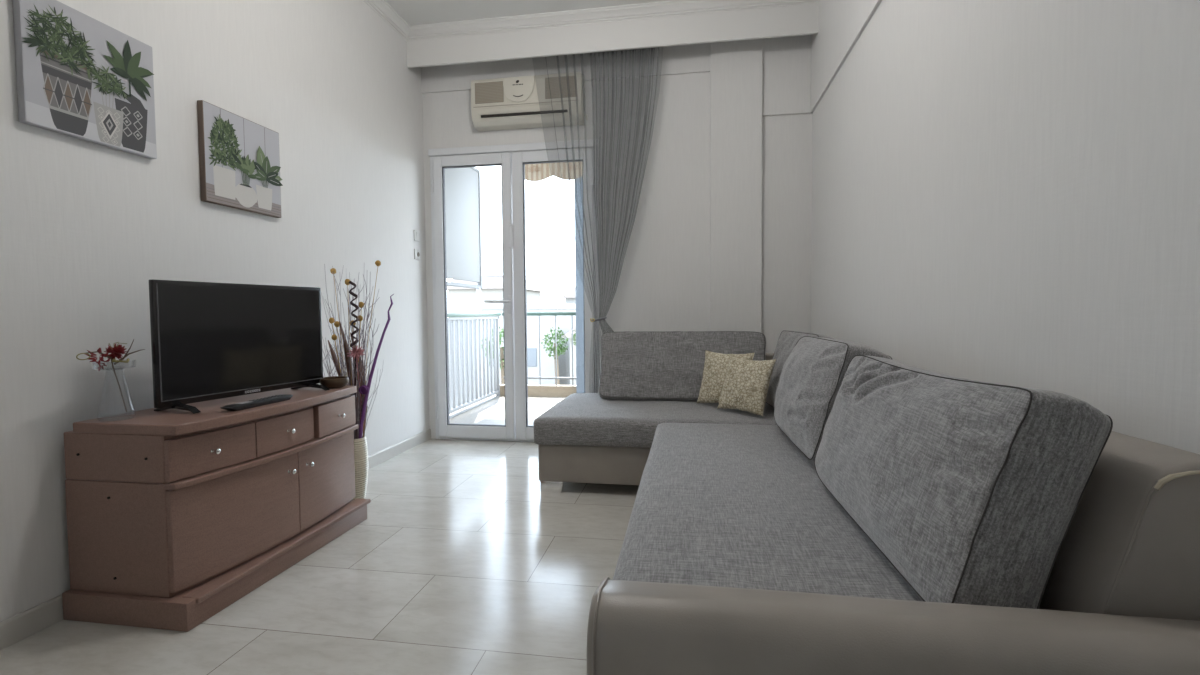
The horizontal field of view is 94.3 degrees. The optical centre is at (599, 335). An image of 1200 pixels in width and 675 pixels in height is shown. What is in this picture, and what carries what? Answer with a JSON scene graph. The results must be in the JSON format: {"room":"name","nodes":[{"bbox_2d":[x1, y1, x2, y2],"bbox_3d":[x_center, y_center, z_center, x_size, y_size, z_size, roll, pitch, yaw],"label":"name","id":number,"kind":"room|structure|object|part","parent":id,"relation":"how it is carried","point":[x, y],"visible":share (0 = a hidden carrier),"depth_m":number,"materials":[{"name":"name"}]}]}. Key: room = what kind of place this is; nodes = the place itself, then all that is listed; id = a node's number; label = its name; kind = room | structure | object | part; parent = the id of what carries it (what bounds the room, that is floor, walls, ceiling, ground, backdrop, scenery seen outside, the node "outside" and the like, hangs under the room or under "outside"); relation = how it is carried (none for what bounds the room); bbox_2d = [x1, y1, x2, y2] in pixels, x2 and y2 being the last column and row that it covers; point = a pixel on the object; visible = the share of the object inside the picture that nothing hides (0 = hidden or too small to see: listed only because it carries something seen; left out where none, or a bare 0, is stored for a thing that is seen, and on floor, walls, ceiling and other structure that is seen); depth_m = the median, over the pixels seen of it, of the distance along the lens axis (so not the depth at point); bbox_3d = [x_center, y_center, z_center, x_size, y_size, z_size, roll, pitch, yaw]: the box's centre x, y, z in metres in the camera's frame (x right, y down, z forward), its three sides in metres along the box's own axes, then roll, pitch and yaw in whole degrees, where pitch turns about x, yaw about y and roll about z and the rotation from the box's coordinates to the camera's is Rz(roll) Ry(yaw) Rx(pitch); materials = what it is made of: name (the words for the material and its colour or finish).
{"room":"living room","nodes":[
{"label":"living room","id":0,"kind":"room"},
{"bbox_2d":[0,0,429,621],"bbox_3d":[-2.004,-0.523,1.100,0.200,3.180,7.170,0,3,9],"label":"wall","id":1,"kind":"structure","parent":0,"point":[85,226],"depth_m":2.30,"materials":[{"name":"paint"}]},
{"bbox_2d":[12,0,156,158],"bbox_3d":[-1.752,-0.881,1.922,0.030,0.422,0.433,0,3,9],"label":"print","id":2,"kind":"object","parent":1,"relation":"attached to","point":[78,76],"visible":1,"depth_m":1.88,"materials":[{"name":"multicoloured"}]},
{"bbox_2d":[0,429,430,649],"bbox_3d":[-1.892,0.927,1.121,0.012,0.080,6.720,0,3,9],"label":"baseboard","id":3,"kind":"structure","parent":1,"relation":"attached to","point":[20,626],"depth_m":1.78,"materials":[{"name":"grey stone"}]},
{"bbox_2d":[197,100,282,217],"bbox_3d":[-1.646,-0.792,2.576,0.030,0.420,0.455,0,3,9],"label":"print","id":4,"kind":"object","parent":1,"relation":"attached to","point":[239,159],"visible":1,"depth_m":2.52,"materials":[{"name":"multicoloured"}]},
{"bbox_2d":[363,0,409,40],"bbox_3d":[-1.907,-2.049,0.872,0.068,0.072,6.485,0,3,9],"label":"trim","id":5,"kind":"structure","parent":1,"relation":"attached to","point":[382,8],"depth_m":3.80,"materials":[{"name":"white paint"}]},
{"bbox_2d":[414,230,419,241],"bbox_3d":[-1.385,-0.757,4.219,0.016,0.080,0.080,0,3,9],"label":"wall switch","id":6,"kind":"object","parent":1,"relation":"attached to","point":[416,233],"visible":1,"depth_m":4.21,"materials":[{"name":"white plastic"}]},
{"bbox_2d":[414,249,419,259],"bbox_3d":[-1.385,-0.617,4.225,0.014,0.080,0.080,0,3,9],"label":"wall switch","id":7,"kind":"object","parent":1,"relation":"attached to","point":[416,251],"visible":1,"depth_m":4.21,"materials":[{"name":"white plastic"}]},
{"bbox_2d":[0,439,638,674],"bbox_3d":[-0.486,1.030,0.805,3.290,0.120,6.940,0,3,9],"label":"floor","id":8,"kind":"structure","parent":0,"point":[459,562],"depth_m":1.95,"materials":[{"name":"tile"}]},
{"bbox_2d":[62,386,370,631],"bbox_3d":[-1.446,0.588,2.265,0.494,0.652,0.990,0,3,9],"label":"tv cabinet","id":9,"kind":"object","parent":8,"relation":"on","point":[175,517],"visible":1,"depth_m":1.86,"materials":[{"name":"brown wood"}]},
{"bbox_2d":[91,360,135,421],"bbox_3d":[-1.625,0.182,1.868,0.114,0.195,0.114,0,3,9],"label":"glass vase","id":10,"kind":"object","parent":9,"relation":"on","point":[114,415],"visible":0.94,"depth_m":1.87,"materials":[{"name":"clear glass"}]},
{"bbox_2d":[76,340,144,411],"bbox_3d":[-1.620,0.137,1.861,0.075,0.246,0.225,0,3,9],"label":"flower sprig","id":11,"kind":"object","parent":10,"relation":"in","point":[117,351],"visible":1,"depth_m":1.85,"materials":[{"name":"brown plant"}]},
{"bbox_3d":[-1.327,0.393,1.913,0.024,0.134,0.311,0,3,18],"label":"drawer","id":12,"kind":"part","parent":9,"relation":"part of","materials":[{"name":"brown wood"}]},
{"bbox_3d":[-1.306,0.393,1.894,0.027,0.020,0.020,0,3,9],"label":"knob","id":13,"kind":"part","parent":9,"relation":"part of","materials":[{"name":"silver metal"}]},
{"bbox_3d":[-1.298,0.649,2.023,0.031,0.332,0.515,0,3,16],"label":"cabinet door","id":14,"kind":"part","parent":9,"relation":"part of","materials":[{"name":"brown wood"}]},
{"bbox_2d":[149,279,329,413],"bbox_3d":[-1.426,0.026,2.267,0.204,0.470,0.732,0,3,18],"label":"television","id":15,"kind":"object","parent":9,"relation":"on","point":[210,340],"visible":0.96,"depth_m":2.18,"materials":[{"name":"black plastic"}]},
{"bbox_2d":[221,394,292,410],"bbox_3d":[-1.305,0.255,2.132,0.048,0.022,0.312,0,3,10],"label":"remote control","id":16,"kind":"object","parent":9,"relation":"on","point":[282,397],"visible":1,"depth_m":2.10,"materials":[{"name":"black plastic"}]},
{"bbox_3d":[-1.265,0.460,2.233,0.103,0.020,0.955,0,3,9],"label":"ledge moulding","id":17,"kind":"part","parent":9,"relation":"part of","materials":[{"name":"brown wood"}]},
{"bbox_3d":[-1.250,0.379,2.213,0.025,0.134,0.307,0,3,11],"label":"drawer","id":18,"kind":"part","parent":9,"relation":"part of","materials":[{"name":"brown wood"}]},
{"bbox_3d":[-1.214,0.628,2.491,0.027,0.332,0.437,0,2,4],"label":"cabinet door","id":19,"kind":"part","parent":9,"relation":"part of","materials":[{"name":"brown wood"}]},
{"bbox_2d":[320,372,348,388],"bbox_3d":[-1.249,0.211,2.621,0.126,0.066,0.130,0,3,9],"label":"wooden bowl","id":20,"kind":"object","parent":9,"relation":"on","point":[331,382],"visible":0.96,"depth_m":2.58,"materials":[{"name":"brown wood"}]},
{"bbox_3d":[-1.205,0.363,2.538,0.037,0.138,0.320,0,2,3],"label":"drawer","id":21,"kind":"part","parent":9,"relation":"part of","materials":[{"name":"brown wood"}]},
{"bbox_2d":[352,435,368,499],"bbox_3d":[-1.294,0.709,2.941,0.136,0.350,0.136,0,3,9],"label":"floor vase","id":22,"kind":"object","parent":8,"relation":"on","point":[361,457],"visible":0.49,"depth_m":2.90,"materials":[{"name":"beige ceramic"}]},
{"bbox_2d":[321,260,393,438],"bbox_3d":[-1.273,0.208,2.908,0.451,1.194,0.182,0,3,14],"label":"bunch","id":23,"kind":"object","parent":22,"relation":"in","point":[356,374],"visible":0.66,"depth_m":2.90,"materials":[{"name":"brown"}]},
{"bbox_2d":[347,345,364,419],"bbox_3d":[-1.243,0.302,2.866,0.083,0.509,0.100,0,3,9],"label":"dried flower","id":24,"kind":"object","parent":23,"relation":"on","point":[357,369],"depth_m":2.89,"materials":[{"name":"red plant"}]},
{"bbox_2d":[533,353,1199,674],"bbox_3d":[0.361,0.511,2.340,1.686,0.772,3.161,0,3,9],"label":"sofa","id":25,"kind":"object","parent":8,"relation":"on","point":[736,557],"visible":0.77,"depth_m":0.88,"materials":[{"name":"grey fabric"}]},
{"bbox_2d":[533,393,776,447],"bbox_3d":[0.526,0.498,3.409,1.666,0.154,0.996,0,3,9],"label":"cushion","id":26,"kind":"object","parent":25,"relation":"on","point":[580,420],"depth_m":3.04,"materials":[{"name":"grey fabric"}]},
{"bbox_2d":[599,331,765,401],"bbox_3d":[0.528,0.197,3.612,1.075,0.453,0.229,0,3,9],"label":"cushion","id":27,"kind":"object","parent":25,"relation":"on","point":[634,365],"visible":0.68,"depth_m":3.58,"materials":[{"name":"grey fabric"}]},
{"bbox_2d":[697,350,754,402],"bbox_3d":[0.743,0.255,3.313,0.335,0.320,0.138,2,3,43],"label":"throw pillow","id":28,"kind":"object","parent":25,"relation":"on","point":[716,364],"visible":0.55,"depth_m":3.32,"materials":[{"name":"beige fabric"}]},
{"bbox_2d":[717,356,775,416],"bbox_3d":[0.811,0.274,3.099,0.145,0.301,0.320,-2,3,-37],"label":"throw pillow","id":29,"kind":"object","parent":25,"relation":"on","point":[746,383],"visible":1,"depth_m":3.04,"materials":[{"name":"beige fabric"}]},
{"bbox_2d":[613,423,923,601],"bbox_3d":[0.554,0.565,1.893,0.841,0.170,1.954,0,3,9],"label":"seat cushion","id":30,"kind":"object","parent":25,"relation":"on","point":[719,505],"depth_m":1.48,"materials":[{"name":"grey fabric"}]},
{"bbox_3d":[0.655,0.423,3.824,1.100,0.615,0.115,0,3,9],"label":"chaise backrest","id":31,"kind":"part","parent":25,"relation":"part of","materials":[{"name":"grey fabric"}]},
{"bbox_2d":[766,330,836,408],"bbox_3d":[1.075,0.205,3.045,0.268,0.451,0.705,0,2,3],"label":"cushion","id":32,"kind":"object","parent":25,"relation":"on","point":[787,340],"visible":0.28,"depth_m":3.08,"materials":[{"name":"grey fabric"}]},
{"bbox_2d":[774,336,891,461],"bbox_3d":[0.912,0.237,2.296,0.323,0.456,0.816,0,2,7],"label":"cushion","id":33,"kind":"object","parent":25,"relation":"on","point":[811,377],"visible":0.71,"depth_m":2.05,"materials":[{"name":"grey fabric"}]},
{"bbox_3d":[0.471,0.653,0.825,0.967,0.522,0.193,0,3,9],"label":"armrest","id":34,"kind":"part","parent":25,"relation":"part of","materials":[{"name":"beige leather"}]},
{"bbox_2d":[814,355,1112,608],"bbox_3d":[0.762,0.289,1.372,0.279,0.436,0.956,0,2,7],"label":"cushion","id":35,"kind":"object","parent":25,"relation":"on","point":[972,491],"visible":0.94,"depth_m":0.99,"materials":[{"name":"grey fabric"}]},
{"bbox_3d":[1.089,0.467,2.304,0.239,0.692,2.937,0,3,9],"label":"backrest","id":36,"kind":"part","parent":25,"relation":"part of","materials":[{"name":"beige leather"}]},
{"bbox_2d":[449,394,565,425],"bbox_3d":[0.494,0.863,5.470,3.990,0.195,2.130,0,3,9],"label":"floor","id":37,"kind":"structure","parent":0,"point":[492,412],"depth_m":5.66,"materials":[{"name":"tile"}]},
{"bbox_2d":[448,312,500,418],"bbox_3d":[-1.369,0.266,5.712,0.055,1.004,2.000,0,3,9],"label":"railing","id":38,"kind":"object","parent":37,"relation":"on","point":[494,346],"visible":0.67,"depth_m":5.87,"materials":[{"name":"grey metal"}]},
{"bbox_2d":[445,167,481,312],"bbox_3d":[-1.438,-0.999,5.404,0.044,1.549,1.440,0,3,9],"label":"privacy screen","id":39,"kind":"object","parent":38,"relation":"on","point":[462,185],"visible":0.49,"depth_m":5.64,"materials":[{"name":"grey frosted glass"}]},
{"bbox_3d":[-1.325,-0.394,6.092,0.036,0.279,0.040,0,3,9],"label":"support post","id":40,"kind":"part","parent":39,"relation":"part of","materials":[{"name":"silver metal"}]},
{"bbox_3d":[-1.373,-0.176,5.698,0.036,0.030,1.910,0,3,9],"label":"rail","id":41,"kind":"part","parent":38,"relation":"part of","materials":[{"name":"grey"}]},
{"bbox_3d":[-1.367,0.706,5.737,0.030,0.035,1.910,0,3,9],"label":"rail","id":42,"kind":"part","parent":38,"relation":"part of","materials":[{"name":"grey metal"}]},
{"bbox_3d":[-1.373,-0.214,5.692,0.055,0.042,2.000,0,3,9],"label":"handrail","id":43,"kind":"part","parent":38,"relation":"part of","materials":[{"name":"grey"}]},
{"bbox_3d":[-1.366,0.759,5.739,0.036,0.016,1.910,0,3,9],"label":"foot plate","id":44,"kind":"part","parent":38,"relation":"part of","materials":[{"name":"grey"}]},
{"bbox_3d":[-1.221,0.243,6.630,0.036,0.960,0.040,0,3,9],"label":"corner post","id":45,"kind":"part","parent":38,"relation":"part of","materials":[{"name":"grey metal"}]},
{"bbox_2d":[500,384,575,396],"bbox_3d":[0.704,0.659,6.446,3.890,0.135,0.120,0,3,9],"label":"trim","id":46,"kind":"structure","parent":37,"relation":"on","point":[533,390],"depth_m":6.60,"materials":[{"name":"beige stone"}]},
{"bbox_2d":[502,312,575,385],"bbox_3d":[0.724,0.155,6.418,3.840,0.875,0.055,0,3,9],"label":"railing","id":47,"kind":"object","parent":46,"relation":"on","point":[539,314],"visible":0.19,"depth_m":6.61,"materials":[{"name":"grey metal"}]},
{"bbox_3d":[0.721,-0.261,6.400,3.840,0.042,0.055,0,3,9],"label":"handrail","id":48,"kind":"part","parent":47,"relation":"part of","materials":[{"name":"grey"}]},
{"bbox_3d":[0.727,0.505,6.433,3.840,0.025,0.025,0,3,9],"label":"rail","id":49,"kind":"part","parent":47,"relation":"part of","materials":[{"name":"grey metal"}]},
{"bbox_2d":[574,177,583,392],"bbox_3d":[-0.205,-0.775,6.437,0.150,3.005,0.075,0,3,9],"label":"post","id":50,"kind":"object","parent":37,"relation":"on","point":[578,183],"visible":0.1,"depth_m":6.41,"materials":[{"name":"grey"}]},
{"bbox_2d":[385,0,670,25],"bbox_3d":[-0.492,-2.192,0.779,3.290,0.200,7.170,0,3,9],"label":"ceiling","id":51,"kind":"structure","parent":0,"point":[414,12],"depth_m":3.77,"materials":[{"name":"white paint"}]},
{"bbox_2d":[590,317,606,321],"bbox_3d":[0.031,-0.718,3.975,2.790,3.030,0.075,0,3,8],"label":"tieback","id":52,"kind":"object","parent":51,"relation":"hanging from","point":[601,318],"visible":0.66,"depth_m":3.98,"materials":[{"name":"grey fabric"}]},
{"bbox_2d":[421,34,812,438],"bbox_3d":[0.076,-0.675,4.254,2.890,3.180,0.268,0,3,9],"label":"wall","id":53,"kind":"structure","parent":0,"point":[647,110],"depth_m":4.06,"materials":[{"name":"paint"}]},
{"bbox_2d":[428,139,599,441],"bbox_3d":[-0.657,-0.313,4.275,1.335,2.267,0.195,0,3,9],"label":"door","id":54,"kind":"structure","parent":53,"relation":"in","point":[512,159],"depth_m":4.24,"materials":[{"name":"white metal"}]},
{"bbox_3d":[-0.774,-0.237,4.230,0.201,0.140,0.062,0,3,9],"label":"handle","id":55,"kind":"part","parent":54,"relation":"part of","materials":[{"name":"white metal"}]},
{"bbox_3d":[-0.673,-0.755,4.209,0.035,0.175,0.025,0,3,9],"label":"latch plate","id":56,"kind":"part","parent":54,"relation":"part of","materials":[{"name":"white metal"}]},
{"bbox_3d":[-0.668,-1.419,4.210,1.335,0.053,0.030,0,3,9],"label":"trim","id":57,"kind":"part","parent":54,"relation":"part of","materials":[{"name":"white metal"}]},
{"bbox_2d":[471,72,587,130],"bbox_3d":[-0.521,-1.732,4.110,0.861,0.344,0.151,0,3,9],"label":"air conditioner","id":58,"kind":"object","parent":53,"relation":"attached to","point":[549,100],"visible":1,"depth_m":4.06,"materials":[{"name":"beige plastic"}]},
{"bbox_2d":[475,81,503,103],"bbox_3d":[-0.814,-1.786,4.090,0.218,0.150,0.008,0,3,9],"label":"grille","id":59,"kind":"object","parent":58,"relation":"attached to","point":[486,92],"depth_m":4.09,"materials":[{"name":"beige plastic"}]},
{"bbox_2d":[545,75,576,98],"bbox_3d":[-0.282,-1.786,4.003,0.230,0.150,0.008,0,3,9],"label":"grille","id":60,"kind":"object","parent":58,"relation":"attached to","point":[556,86],"depth_m":4.00,"materials":[{"name":"beige plastic"}]},
{"bbox_2d":[710,38,762,332],"bbox_3d":[0.965,-0.714,3.964,0.355,3.070,0.050,0,3,9],"label":"pillar","id":61,"kind":"structure","parent":53,"relation":"attached to","point":[735,66],"depth_m":3.92,"materials":[{"name":"paint"}]},
{"bbox_2d":[811,0,1199,453],"bbox_3d":[1.038,-0.524,0.603,0.216,3.180,7.170,0,3,9],"label":"wall","id":62,"kind":"structure","parent":0,"point":[1005,192],"depth_m":1.43,"materials":[{"name":"paint"}]},
{"bbox_2d":[406,3,818,67],"bbox_3d":[0.010,-2.100,3.855,2.890,0.257,0.020,0,3,9],"label":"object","id":63,"kind":"structure","parent":62,"relation":"attached to","point":[796,20],"depth_m":3.83,"materials":[{"name":"white paint"}]},
{"bbox_2d":[407,0,818,40],"bbox_3d":[-0.005,-2.191,3.809,2.874,0.072,0.068,0,3,9],"label":"trim","id":64,"kind":"structure","parent":62,"relation":"attached to","point":[673,8],"depth_m":3.82,"materials":[{"name":"white paint"}]},
{"bbox_3d":[0.468,-2.273,5.325,3.990,0.165,2.110,0,3,9],"label":"ceiling","id":65,"kind":"structure","parent":0,"visible":0},
{"bbox_2d":[525,161,581,181],"bbox_3d":[0.822,-1.998,6.126,3.550,0.450,0.060,0,3,9],"label":"awning","id":66,"kind":"object","parent":65,"relation":"hanging from","point":[564,170],"visible":0.2,"depth_m":6.35,"materials":[{"name":"beige fabric"}]},
{"label":"outside","id":67,"kind":"structure","parent":0,"visible":0},
{"bbox_2d":[450,320,474,408],"bbox_3d":[-1.999,3.279,6.355,0.200,6.930,2.800,0,3,9],"label":"wall","id":68,"kind":"structure","parent":67,"point":[459,320],"depth_m":7.13,"materials":[{"name":"grey"}]},
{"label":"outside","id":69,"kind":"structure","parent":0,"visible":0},
{"bbox_3d":[0.685,4.290,66.197,120.000,0.300,109.620,0,3,9],"label":"floor","id":70,"kind":"structure","parent":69,"visible":0},
{"bbox_2d":[481,327,503,383],"bbox_3d":[-4.537,2.739,25.691,1.878,6.389,1.788,0,3,9],"label":"tree","id":71,"kind":"object","parent":70,"relation":"on","point":[501,359],"visible":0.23,"depth_m":25.56,"materials":[{"name":"green plant"}]},
{"bbox_2d":[447,275,544,317],"bbox_3d":[-9.364,-0.190,51.218,6.800,10.100,8.800,0,3,9],"label":"house","id":72,"kind":"structure","parent":70,"relation":"on","point":[460,299],"depth_m":47.32,"materials":[{"name":"grey paint"}]},
{"bbox_2d":[474,303,575,397],"bbox_3d":[-4.423,1.671,36.802,5.200,7.550,7.200,0,3,9],"label":"house","id":73,"kind":"structure","parent":70,"relation":"on","point":[564,323],"depth_m":33.16,"materials":[{"name":"grey paint"}]},
{"bbox_2d":[482,275,574,276],"bbox_3d":[-2.432,1.349,24.799,19.390,9.200,0.200,0,3,9],"label":"overhead cable","id":74,"kind":"object","parent":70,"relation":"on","point":[550,275],"visible":0.12,"depth_m":24.57,"materials":[{"name":"grey plastic"}]},
{"bbox_2d":[541,327,567,384],"bbox_3d":[-2.006,2.745,25.319,1.218,6.370,1.221,-2,3,-31],"label":"tree","id":75,"kind":"object","parent":70,"relation":"on","point":[560,338],"visible":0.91,"depth_m":25.16,"materials":[{"name":"green plant"}]},
{"bbox_2d":[561,287,575,303],"bbox_3d":[0.637,-0.334,59.721,7.800,9.500,8.800,0,3,9],"label":"house","id":76,"kind":"structure","parent":70,"relation":"on","point":[570,297],"depth_m":55.74,"materials":[{"name":"grey paint"}]},
{"bbox_2d":[562,326,575,384],"bbox_3d":[0.606,2.202,33.469,4.400,6.700,6.800,0,3,9],"label":"house","id":77,"kind":"structure","parent":70,"relation":"on","point":[568,334],"depth_m":30.71,"materials":[{"name":"grey"}]}
]}

